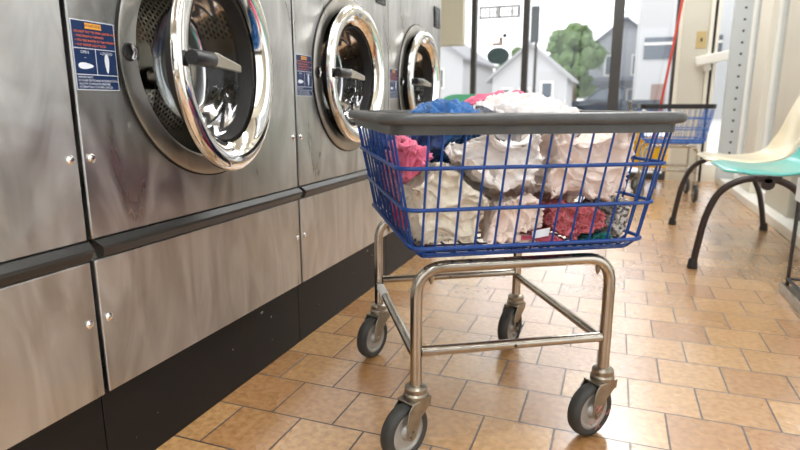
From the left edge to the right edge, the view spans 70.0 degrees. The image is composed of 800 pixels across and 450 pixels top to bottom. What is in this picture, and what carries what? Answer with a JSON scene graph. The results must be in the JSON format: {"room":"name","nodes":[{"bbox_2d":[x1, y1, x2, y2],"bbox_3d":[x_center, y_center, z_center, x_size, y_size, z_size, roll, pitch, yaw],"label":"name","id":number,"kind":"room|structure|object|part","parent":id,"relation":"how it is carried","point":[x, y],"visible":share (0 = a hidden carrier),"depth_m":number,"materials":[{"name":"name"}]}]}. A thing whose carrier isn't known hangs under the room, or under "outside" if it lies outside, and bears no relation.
{"room":"laundry","nodes":[
{"label":"laundry","id":0,"kind":"room"},
{"bbox_2d":[156,179,799,449],"bbox_3d":[0.220,0.392,1.929,3.250,0.120,8.940,4,13,20],"label":"floor","id":1,"kind":"structure","parent":0,"point":[707,357],"depth_m":1.62,"materials":[{"name":"tile"}]},
{"bbox_2d":[0,0,106,449],"bbox_3d":[-1.033,-0.055,0.782,0.932,1.230,0.718,4,13,20],"label":"washing machine","id":2,"kind":"object","parent":1,"relation":"on","point":[52,385],"visible":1,"depth_m":0.92,"materials":[{"name":"metal"}]},
{"bbox_3d":[-0.679,-0.267,0.603,0.013,0.743,0.710,4,13,20],"label":"panel","id":3,"kind":"part","parent":2,"relation":"part of","materials":[{"name":"silver metal"}]},
{"bbox_3d":[-0.678,0.258,0.714,0.013,0.255,0.710,4,13,20],"label":"panel","id":4,"kind":"part","parent":2,"relation":"part of","materials":[{"name":"silver metal"}]},
{"bbox_2d":[59,0,302,449],"bbox_3d":[-0.739,-0.191,1.428,1.022,1.230,0.718,4,13,20],"label":"washing machine","id":5,"kind":"object","parent":1,"relation":"on","point":[183,111],"visible":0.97,"depth_m":1.23,"materials":[{"name":"silver metal"}]},
{"bbox_3d":[-0.826,-0.291,1.440,0.836,1.031,0.702,4,13,20],"label":"casing","id":6,"kind":"part","parent":5,"relation":"part of","materials":[{"name":"metal"}]},
{"bbox_3d":[-0.428,-0.406,1.264,0.013,0.743,0.710,4,13,20],"label":"panel","id":7,"kind":"part","parent":5,"relation":"part of","materials":[{"name":"silver metal"}]},
{"bbox_3d":[-0.435,-0.337,1.210,0.071,0.299,0.299,2,12,9],"label":"door glass","id":8,"kind":"part","parent":5,"relation":"part of","materials":[{"name":"clear glass"}]},
{"bbox_3d":[-0.427,0.119,1.375,0.013,0.255,0.710,4,13,20],"label":"panel","id":9,"kind":"part","parent":5,"relation":"part of","materials":[{"name":"silver metal"}]},
{"bbox_3d":[-0.360,-0.298,1.025,0.040,0.029,0.075,2,12,9],"label":"handle","id":10,"kind":"part","parent":5,"relation":"part of","materials":[{"name":"black plastic"}]},
{"bbox_3d":[-0.354,-0.335,1.197,0.026,0.443,0.443,2,12,9],"label":"door","id":11,"kind":"part","parent":5,"relation":"part of","materials":[{"name":"silver metal"}]},
{"bbox_3d":[-0.333,-0.313,1.103,0.018,0.032,0.095,4,12,18],"label":"handle lever","id":12,"kind":"part","parent":5,"relation":"part of","materials":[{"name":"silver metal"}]},
{"bbox_2d":[290,0,388,341],"bbox_3d":[-0.530,-0.334,2.104,0.932,1.230,0.718,4,13,20],"label":"washing machine","id":13,"kind":"object","parent":1,"relation":"on","point":[340,47],"visible":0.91,"depth_m":1.87,"materials":[{"name":"silver metal"}]},
{"bbox_3d":[-0.176,-0.545,1.925,0.013,0.743,0.710,4,13,20],"label":"panel","id":14,"kind":"part","parent":13,"relation":"part of","materials":[{"name":"silver metal"}]},
{"bbox_3d":[-0.215,-0.504,1.936,0.071,0.299,0.299,4,13,20],"label":"door glass","id":15,"kind":"part","parent":13,"relation":"part of","materials":[{"name":"clear glass"}]},
{"bbox_3d":[-0.178,-0.463,1.741,0.040,0.029,0.075,4,13,20],"label":"handle","id":16,"kind":"part","parent":13,"relation":"part of","materials":[{"name":"black plastic"}]},
{"bbox_3d":[-0.176,-0.020,2.035,0.013,0.255,0.710,4,13,20],"label":"panel","id":17,"kind":"part","parent":13,"relation":"part of","materials":[{"name":"silver metal"}]},
{"bbox_3d":[-0.138,-0.498,1.908,0.026,0.443,0.443,4,13,20],"label":"door","id":18,"kind":"part","parent":13,"relation":"part of","materials":[{"name":"silver metal"}]},
{"bbox_3d":[-0.136,-0.476,1.812,0.018,0.032,0.095,7,14,29],"label":"handle lever","id":19,"kind":"part","parent":13,"relation":"part of","materials":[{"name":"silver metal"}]},
{"bbox_3d":[-0.071,-0.869,2.119,0.005,0.094,0.090,4,13,20],"label":"display frame","id":20,"kind":"part","parent":13,"relation":"part of","materials":[{"name":"black plastic"}]},
{"bbox_2d":[386,0,440,275],"bbox_3d":[-0.279,-0.473,2.765,0.932,1.230,0.718,4,13,20],"label":"washing machine","id":21,"kind":"object","parent":1,"relation":"on","point":[414,26],"visible":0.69,"depth_m":2.47,"materials":[{"name":"silver metal"}]},
{"bbox_3d":[0.036,-0.643,2.597,0.071,0.299,0.299,4,13,20],"label":"door glass","id":22,"kind":"part","parent":21,"relation":"part of","materials":[{"name":"clear glass"}]},
{"bbox_3d":[0.075,-0.684,2.586,0.013,0.743,0.710,4,13,20],"label":"panel","id":23,"kind":"part","parent":21,"relation":"part of","materials":[{"name":"silver metal"}]},
{"bbox_3d":[0.073,-0.602,2.401,0.040,0.029,0.075,4,13,20],"label":"handle","id":24,"kind":"part","parent":21,"relation":"part of","materials":[{"name":"black plastic"}]},
{"bbox_3d":[0.114,-0.637,2.569,0.026,0.443,0.443,4,13,20],"label":"door","id":25,"kind":"part","parent":21,"relation":"part of","materials":[{"name":"silver metal"}]},
{"bbox_3d":[0.115,-0.615,2.472,0.018,0.032,0.095,7,14,29],"label":"handle lever","id":26,"kind":"part","parent":21,"relation":"part of","materials":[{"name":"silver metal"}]},
{"bbox_3d":[0.180,-1.008,2.780,0.005,0.094,0.090,4,13,20],"label":"display frame","id":27,"kind":"part","parent":21,"relation":"part of","materials":[{"name":"black plastic"}]},
{"bbox_2d":[442,94,475,101],"bbox_3d":[0.454,-0.659,4.679,0.486,0.812,0.537,4,13,20],"label":"shell chair","id":28,"kind":"object","parent":1,"relation":"on","point":[461,97],"visible":0.12,"depth_m":4.84,"materials":[{"name":"green"}]},
{"bbox_2d":[348,110,687,449],"bbox_3d":[0.213,0.077,1.415,0.622,0.706,0.641,-2,12,-11],"label":"cart","id":29,"kind":"object","parent":1,"relation":"on","point":[404,427],"visible":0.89,"depth_m":1.16,"materials":[{"name":"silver metal"}]},
{"bbox_2d":[368,130,398,166],"bbox_3d":[-0.024,-0.203,1.460,0.100,0.110,0.259,-2,12,-11],"label":"sweater","id":30,"kind":"object","parent":29,"relation":"in","point":[387,136],"visible":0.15,"depth_m":1.39,"materials":[{"name":"blue fabric"}]},
{"bbox_2d":[376,169,393,212],"bbox_3d":[0.009,-0.093,1.489,0.128,0.125,0.233,-2,12,-11],"label":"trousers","id":31,"kind":"object","parent":29,"relation":"in","point":[378,169],"visible":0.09,"depth_m":1.51,"materials":[{"name":"fabric"}]},
{"bbox_2d":[389,197,407,230],"bbox_3d":[0.028,-0.031,1.335,0.095,0.068,0.176,-2,12,-11],"label":"towel","id":32,"kind":"object","parent":29,"relation":"in","point":[393,197],"visible":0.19,"depth_m":1.31,"materials":[{"name":"grey fabric"}]},
{"bbox_2d":[381,149,421,201],"bbox_3d":[0.015,-0.118,1.310,0.110,0.115,0.218,-2,12,-11],"label":"floral dress","id":33,"kind":"object","parent":29,"relation":"in","point":[405,182],"visible":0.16,"depth_m":1.26,"materials":[{"name":"pink fabric"}]},
{"bbox_2d":[388,135,432,181],"bbox_3d":[0.022,-0.136,1.143,0.077,0.088,0.177,-2,12,-11],"label":"shirt","id":34,"kind":"object","parent":29,"relation":"in","point":[410,154],"visible":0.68,"depth_m":1.08,"materials":[{"name":"pink fabric"}]},
{"bbox_2d":[403,98,480,163],"bbox_3d":[0.087,-0.207,1.266,0.172,0.146,0.305,-6,13,-24],"label":"denim shirt","id":35,"kind":"object","parent":29,"relation":"in","point":[437,105],"visible":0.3,"depth_m":1.19,"materials":[{"name":"blue fabric"}]},
{"bbox_2d":[400,162,490,245],"bbox_3d":[0.095,-0.063,1.221,0.196,0.172,0.262,-2,12,-11],"label":"lace tablecloth","id":36,"kind":"object","parent":29,"relation":"in","point":[450,180],"visible":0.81,"depth_m":1.11,"materials":[{"name":"beige fabric"}]},
{"bbox_2d":[428,162,499,197],"bbox_3d":[0.220,-0.147,1.520,0.379,0.207,0.246,-2,12,-11],"label":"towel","id":37,"kind":"object","parent":29,"relation":"in","point":[475,185],"visible":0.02,"depth_m":1.43,"materials":[{"name":"grey fabric"}]},
{"bbox_2d":[464,90,523,105],"bbox_3d":[0.278,-0.303,1.533,0.282,0.115,0.173,-2,12,-11],"label":"cardigan","id":38,"kind":"object","parent":29,"relation":"in","point":[472,100],"visible":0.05,"depth_m":1.49,"materials":[{"name":"pink fabric"}]},
{"bbox_2d":[444,134,544,192],"bbox_3d":[0.170,-0.134,1.177,0.206,0.126,0.186,-2,12,-11],"label":"blouse","id":39,"kind":"object","parent":29,"relation":"in","point":[475,147],"visible":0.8,"depth_m":1.11,"materials":[{"name":"white fabric"}]},
{"bbox_2d":[479,192,549,247],"bbox_3d":[0.217,-0.024,1.236,0.126,0.113,0.224,-2,12,-11],"label":"pillowcase","id":40,"kind":"object","parent":29,"relation":"in","point":[527,217],"visible":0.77,"depth_m":1.15,"materials":[{"name":"white fabric"}]},
{"bbox_2d":[357,126,672,257],"bbox_3d":[0.213,-0.113,1.375,0.570,0.249,0.589,-2,12,-11],"label":"wire basket","id":41,"kind":"object","parent":29,"relation":"on","point":[472,249],"depth_m":1.11,"materials":[{"name":"blue metal"}]},
{"bbox_2d":[473,90,580,141],"bbox_3d":[0.290,-0.220,1.363,0.294,0.200,0.335,-4,12,-16],"label":"sheet","id":42,"kind":"object","parent":29,"relation":"in","point":[507,102],"visible":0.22,"depth_m":1.25,"materials":[{"name":"white fabric"}]},
{"bbox_2d":[520,228,564,241],"bbox_3d":[0.284,0.018,1.206,0.112,0.030,0.112,-2,12,-11],"label":"shirt","id":43,"kind":"object","parent":29,"relation":"in","point":[528,236],"visible":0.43,"depth_m":1.16,"materials":[{"name":"pink fabric"}]},
{"bbox_2d":[493,133,637,202],"bbox_3d":[0.342,-0.120,1.254,0.252,0.204,0.264,-2,12,-11],"label":"crumpled cloth","id":44,"kind":"object","parent":29,"relation":"in","point":[558,154],"visible":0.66,"depth_m":1.15,"materials":[{"name":"white fabric"}]},
{"bbox_2d":[541,198,607,239],"bbox_3d":[0.340,-0.026,1.275,0.150,0.088,0.244,-2,12,-11],"label":"camisole","id":45,"kind":"object","parent":29,"relation":"in","point":[565,219],"visible":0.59,"depth_m":1.18,"materials":[{"name":"fabric"}]},
{"bbox_2d":[577,230,611,239],"bbox_3d":[0.405,0.019,1.215,0.079,0.025,0.084,-2,12,-11],"label":"sock","id":46,"kind":"object","parent":29,"relation":"in","point":[596,235],"visible":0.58,"depth_m":1.19,"materials":[{"name":"green fabric"}]},
{"bbox_2d":[580,195,630,237],"bbox_3d":[0.438,-0.035,1.284,0.066,0.095,0.235,-2,12,-11],"label":"scarf","id":47,"kind":"object","parent":29,"relation":"in","point":[620,219],"visible":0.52,"depth_m":1.20,"materials":[{"name":"grey fabric"}]},
{"bbox_2d":[626,171,664,179],"bbox_3d":[1.474,-0.567,6.048,2.450,0.060,0.140,4,13,20],"label":"trim","id":48,"kind":"structure","parent":1,"relation":"on","point":[661,176],"depth_m":5.62,"materials":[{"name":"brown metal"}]},
{"bbox_2d":[625,101,671,185],"bbox_3d":[2.196,-0.740,5.181,0.470,0.753,0.290,4,13,20],"label":"bucket","id":49,"kind":"object","parent":1,"relation":"on","point":[655,155],"visible":0.11,"depth_m":5.07,"materials":[{"name":"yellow plastic"}]},
{"bbox_3d":[2.076,-1.027,5.144,0.067,0.176,0.023,-11,16,-42],"label":"wringer handle","id":50,"kind":"part","parent":49,"relation":"part of","materials":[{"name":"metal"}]},
{"bbox_2d":[631,137,671,167],"bbox_3d":[2.196,-0.662,5.197,0.470,0.265,0.290,4,13,20],"label":"tub","id":51,"kind":"object","parent":49,"relation":"attached to","point":[655,155],"depth_m":5.06,"materials":[{"name":"plastic"}]},
{"bbox_2d":[654,0,683,137],"bbox_3d":[2.321,-1.321,5.010,0.232,1.561,0.122,4,13,20],"label":"mop","id":52,"kind":"object","parent":49,"relation":"in","point":[682,1],"visible":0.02,"depth_m":4.94,"materials":[{"name":"red"}]},
{"bbox_2d":[630,104,716,201],"bbox_3d":[2.132,-0.585,4.514,0.519,0.724,0.540,4,12,18],"label":"cart","id":53,"kind":"object","parent":1,"relation":"on","point":[678,143],"visible":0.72,"depth_m":4.34,"materials":[{"name":"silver metal"}]},
{"bbox_2d":[638,109,714,143],"bbox_3d":[2.136,-0.779,4.482,0.496,0.254,0.501,4,12,18],"label":"wire basket","id":54,"kind":"object","parent":53,"relation":"on","point":[698,140],"depth_m":4.36,"materials":[{"name":"blue metal"}]},
{"bbox_2d":[668,95,799,268],"bbox_3d":[1.758,-0.279,2.860,0.614,0.811,1.080,4,13,20],"label":"chair","id":55,"kind":"object","parent":1,"relation":"on","point":[767,167],"visible":1,"depth_m":2.76,"materials":[{"name":"teal"}]},
{"bbox_3d":[1.896,-0.196,3.381,0.513,0.433,0.029,4,13,20],"label":"arch leg","id":56,"kind":"part","parent":55,"relation":"part of","materials":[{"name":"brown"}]},
{"bbox_3d":[1.540,0.001,2.446,0.513,0.433,0.029,4,13,20],"label":"arch leg","id":57,"kind":"part","parent":55,"relation":"part of","materials":[{"name":"brown metal"}]},
{"bbox_2d":[715,178,799,248],"bbox_3d":[1.629,0.399,1.449,0.282,0.060,8.840,4,13,20],"label":"trim","id":58,"kind":"structure","parent":1,"relation":"on","point":[783,225],"depth_m":3.57,"materials":[{"name":"white"}]},
{"bbox_2d":[715,0,754,178],"bbox_3d":[2.957,-1.591,4.951,0.165,2.389,0.042,4,13,20],"label":"trim","id":59,"kind":"structure","parent":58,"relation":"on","point":[743,9],"depth_m":5.00,"materials":[{"name":"grey metal"}]},
{"bbox_2d":[778,177,799,314],"bbox_3d":[1.448,0.121,1.824,0.192,0.450,0.770,4,13,20],"label":"magazine rack","id":60,"kind":"object","parent":1,"relation":"on","point":[791,293],"visible":1,"depth_m":2.17,"materials":[{"name":"metal"}]},
{"bbox_3d":[1.452,0.146,1.823,0.174,0.340,0.754,4,13,20],"label":"frame","id":61,"kind":"part","parent":60,"relation":"part of","materials":[{"name":"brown metal"}]},
{"bbox_2d":[668,0,711,180],"bbox_3d":[2.736,-1.640,5.336,0.220,2.450,0.150,4,13,20],"label":"wall pier","id":62,"kind":"object","parent":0,"point":[697,13],"visible":0.67,"depth_m":5.32,"materials":[{"name":"beige paint"}]},
{"bbox_2d":[665,0,716,180],"bbox_3d":[2.731,-1.637,5.323,0.286,2.450,0.140,4,13,20],"label":"trim","id":63,"kind":"structure","parent":62,"relation":"attached to","point":[713,9],"depth_m":5.30,"materials":[{"name":"beige paint"}]},
{"bbox_2d":[698,0,722,181],"bbox_3d":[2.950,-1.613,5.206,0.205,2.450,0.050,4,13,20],"label":"door","id":64,"kind":"structure","parent":63,"relation":"attached to","point":[706,173],"depth_m":5.29,"materials":[{"name":"beige"}]},
{"bbox_2d":[695,50,728,70],"bbox_3d":[2.869,-1.491,5.170,0.370,0.189,0.120,4,13,20],"label":"push bar","id":65,"kind":"object","parent":64,"relation":"attached to","point":[707,60],"visible":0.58,"depth_m":5.14,"materials":[{"name":"grey metal"}]},
{"bbox_2d":[695,31,706,48],"bbox_3d":[2.755,-1.693,5.224,0.085,0.150,0.022,4,13,20],"label":"light switch","id":66,"kind":"object","parent":62,"relation":"attached to","point":[701,37],"visible":1,"depth_m":5.23,"materials":[{"name":"brown plastic"}]},
{"bbox_3d":[1.802,-3.059,5.409,3.150,0.300,0.120,4,13,20],"label":"wall","id":67,"kind":"structure","parent":0,"visible":0},
{"bbox_2d":[470,0,680,173],"bbox_3d":[1.453,-1.760,5.772,2.431,2.390,0.080,4,13,20],"label":"window","id":68,"kind":"structure","parent":67,"relation":"in","point":[619,5],"depth_m":5.59,"materials":[{"name":"brown metal"}]},
{"bbox_2d":[492,37,502,45],"bbox_3d":[1.004,-1.890,5.884,0.105,0.082,0.001,4,13,20],"label":"window sticker","id":69,"kind":"object","parent":68,"relation":"attached to","point":[500,38],"visible":1,"depth_m":5.88,"materials":[{"name":"beige"}]},
{"bbox_2d":[487,41,508,63],"bbox_3d":[1.013,-1.760,5.838,0.224,0.233,0.106,4,13,20],"label":"window sticker","id":70,"kind":"object","parent":68,"relation":"hanging from","point":[496,55],"visible":1,"depth_m":5.80,"materials":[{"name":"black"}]},
{"bbox_2d":[479,5,520,18],"bbox_3d":[1.015,-2.170,5.822,0.418,0.120,0.001,4,13,20],"label":"window sticker","id":71,"kind":"object","parent":68,"relation":"attached to","point":[498,8],"depth_m":5.82,"materials":[{"name":"grey"}]},
{"bbox_3d":[-1.261,-1.121,2.163,0.100,2.750,8.920,4,13,20],"label":"wall","id":72,"kind":"structure","parent":0,"visible":0},
{"bbox_2d":[441,0,465,46],"bbox_3d":[0.243,-2.108,4.965,0.665,1.075,0.090,4,13,20],"label":"upper cabinet","id":73,"kind":"object","parent":72,"relation":"attached to","point":[453,12],"visible":0.45,"depth_m":4.92,"materials":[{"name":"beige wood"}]},
{"bbox_3d":[1.628,-2.103,0.857,0.190,0.300,8.720,4,13,20],"label":"wall","id":74,"kind":"structure","parent":0,"visible":0},
{"bbox_2d":[734,0,761,178],"bbox_3d":[2.938,-1.530,4.661,0.045,2.389,0.530,4,13,20],"label":"window","id":75,"kind":"structure","parent":74,"relation":"in","point":[758,3],"depth_m":4.93,"materials":[{"name":"metal"}]},
{"bbox_2d":[740,0,779,192],"bbox_3d":[2.799,-1.589,4.211,0.175,2.689,0.370,4,13,20],"label":"trim","id":76,"kind":"structure","parent":74,"relation":"attached to","point":[766,33],"depth_m":4.25,"materials":[{"name":"beige"}]},
{"bbox_2d":[761,0,790,198],"bbox_3d":[2.632,-1.361,3.859,0.045,2.389,0.480,4,13,20],"label":"window","id":77,"kind":"structure","parent":74,"relation":"in","point":[784,7],"depth_m":4.10,"materials":[{"name":"paint"}]},
{"bbox_2d":[764,0,799,217],"bbox_3d":[2.470,-1.406,3.344,0.175,2.689,0.560,4,13,20],"label":"trim","id":78,"kind":"structure","parent":74,"relation":"attached to","point":[781,199],"depth_m":3.53,"materials":[{"name":"beige paint"}]},
{"label":"outside","id":79,"kind":"structure","parent":0,"visible":0},
{"bbox_2d":[627,119,720,171],"bbox_3d":[5.235,-1.877,13.970,180.000,0.360,210.000,4,13,20],"label":"ground","id":80,"kind":"structure","parent":79,"point":[714,132],"depth_m":15.72,"materials":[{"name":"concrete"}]},
{"bbox_2d":[440,44,497,98],"bbox_3d":[1.987,-10.467,38.995,7.600,6.160,9.650,4,13,20],"label":"house","id":81,"kind":"structure","parent":80,"relation":"on","point":[454,60],"depth_m":34.21,"materials":[{"name":"grey paint"}]},
{"bbox_3d":[2.277,-8.783,34.283,0.600,1.000,0.020,4,13,20],"label":"pane","id":82,"kind":"part","parent":81,"relation":"part of","materials":[{"name":"grey glass"}]},
{"bbox_2d":[494,45,520,71],"bbox_3d":[9.088,-11.176,44.283,4.228,5.373,2.674,4,13,20],"label":"tree","id":83,"kind":"object","parent":80,"relation":"on","point":[516,49],"visible":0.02,"depth_m":43.56,"materials":[{"name":"green plant"}]},
{"bbox_2d":[485,41,578,106],"bbox_3d":[7.171,-7.552,30.549,4.300,3.910,4.650,4,13,20],"label":"house","id":84,"kind":"structure","parent":80,"relation":"on","point":[552,80],"depth_m":28.54,"materials":[{"name":"grey paint"}]},
{"bbox_3d":[7.303,-6.257,28.541,0.450,1.600,0.020,4,13,20],"label":"pane","id":85,"kind":"part","parent":84,"relation":"part of","materials":[{"name":"grey"}]},
{"bbox_2d":[530,6,545,92],"bbox_3d":[3.169,-3.489,13.312,0.330,3.050,0.093,4,13,20],"label":"street sign","id":86,"kind":"object","parent":80,"relation":"on","point":[537,35],"visible":0.82,"depth_m":13.09,"materials":[{"name":"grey metal"}]},
{"bbox_3d":[3.140,-3.494,13.336,0.070,3.050,0.067,4,13,20],"label":"post","id":87,"kind":"part","parent":86,"relation":"part of","materials":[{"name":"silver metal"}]},
{"bbox_3d":[3.089,-4.588,13.073,0.190,0.800,0.024,4,13,20],"label":"panel","id":88,"kind":"part","parent":86,"relation":"part of","materials":[{"name":"grey metal"}]},
{"bbox_3d":[3.249,-4.307,13.071,0.130,0.550,0.024,4,13,20],"label":"panel","id":89,"kind":"part","parent":86,"relation":"part of","materials":[{"name":"white metal"}]},
{"bbox_2d":[545,19,609,100],"bbox_3d":[12.231,-10.884,39.966,4.461,6.562,3.221,4,13,20],"label":"tree","id":90,"kind":"object","parent":80,"relation":"on","point":[574,48],"visible":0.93,"depth_m":38.88,"materials":[{"name":"green plant"}]},
{"bbox_2d":[575,70,596,100],"bbox_3d":[12.911,-9.778,42.134,2.997,3.518,2.008,4,13,20],"label":"tree","id":91,"kind":"object","parent":80,"relation":"on","point":[583,90],"visible":0.41,"depth_m":41.47,"materials":[{"name":"green plant"}]},
{"bbox_2d":[584,16,637,99],"bbox_3d":[18.971,-13.248,48.714,6.400,7.560,10.900,4,13,20],"label":"house","id":92,"kind":"structure","parent":80,"relation":"on","point":[601,78],"depth_m":45.00,"materials":[{"name":"grey"}]},
{"bbox_3d":[16.760,-12.672,45.402,0.800,1.400,0.020,4,13,20],"label":"pane","id":93,"kind":"part","parent":92,"relation":"part of","materials":[{"name":"grey glass"}]},
{"bbox_3d":[18.451,-10.001,45.321,0.800,1.400,0.020,4,13,20],"label":"pane","id":94,"kind":"part","parent":92,"relation":"part of","materials":[{"name":"grey glass"}]},
{"bbox_3d":[18.634,-12.531,44.718,0.800,1.400,0.020,4,13,20],"label":"pane","id":95,"kind":"part","parent":92,"relation":"part of","materials":[{"name":"grey glass"}]},
{"bbox_2d":[572,88,663,110],"bbox_3d":[12.441,-7.138,33.674,5.500,1.800,1.820,4,13,20],"label":"pickup truck","id":96,"kind":"object","parent":80,"relation":"on","point":[598,100],"visible":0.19,"depth_m":32.96,"materials":[{"name":"grey paint"}]},
{"bbox_2d":[632,0,734,118],"bbox_3d":[18.704,-11.559,38.381,5.200,8.500,8.090,4,13,20],"label":"building","id":97,"kind":"structure","parent":80,"relation":"on","point":[656,18],"depth_m":35.12,"materials":[{"name":"grey paint"}]},
{"bbox_3d":[16.100,-7.748,35.826,0.800,2.100,0.055,4,13,20],"label":"door","id":98,"kind":"part","parent":97,"relation":"part of","materials":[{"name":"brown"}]}
]}

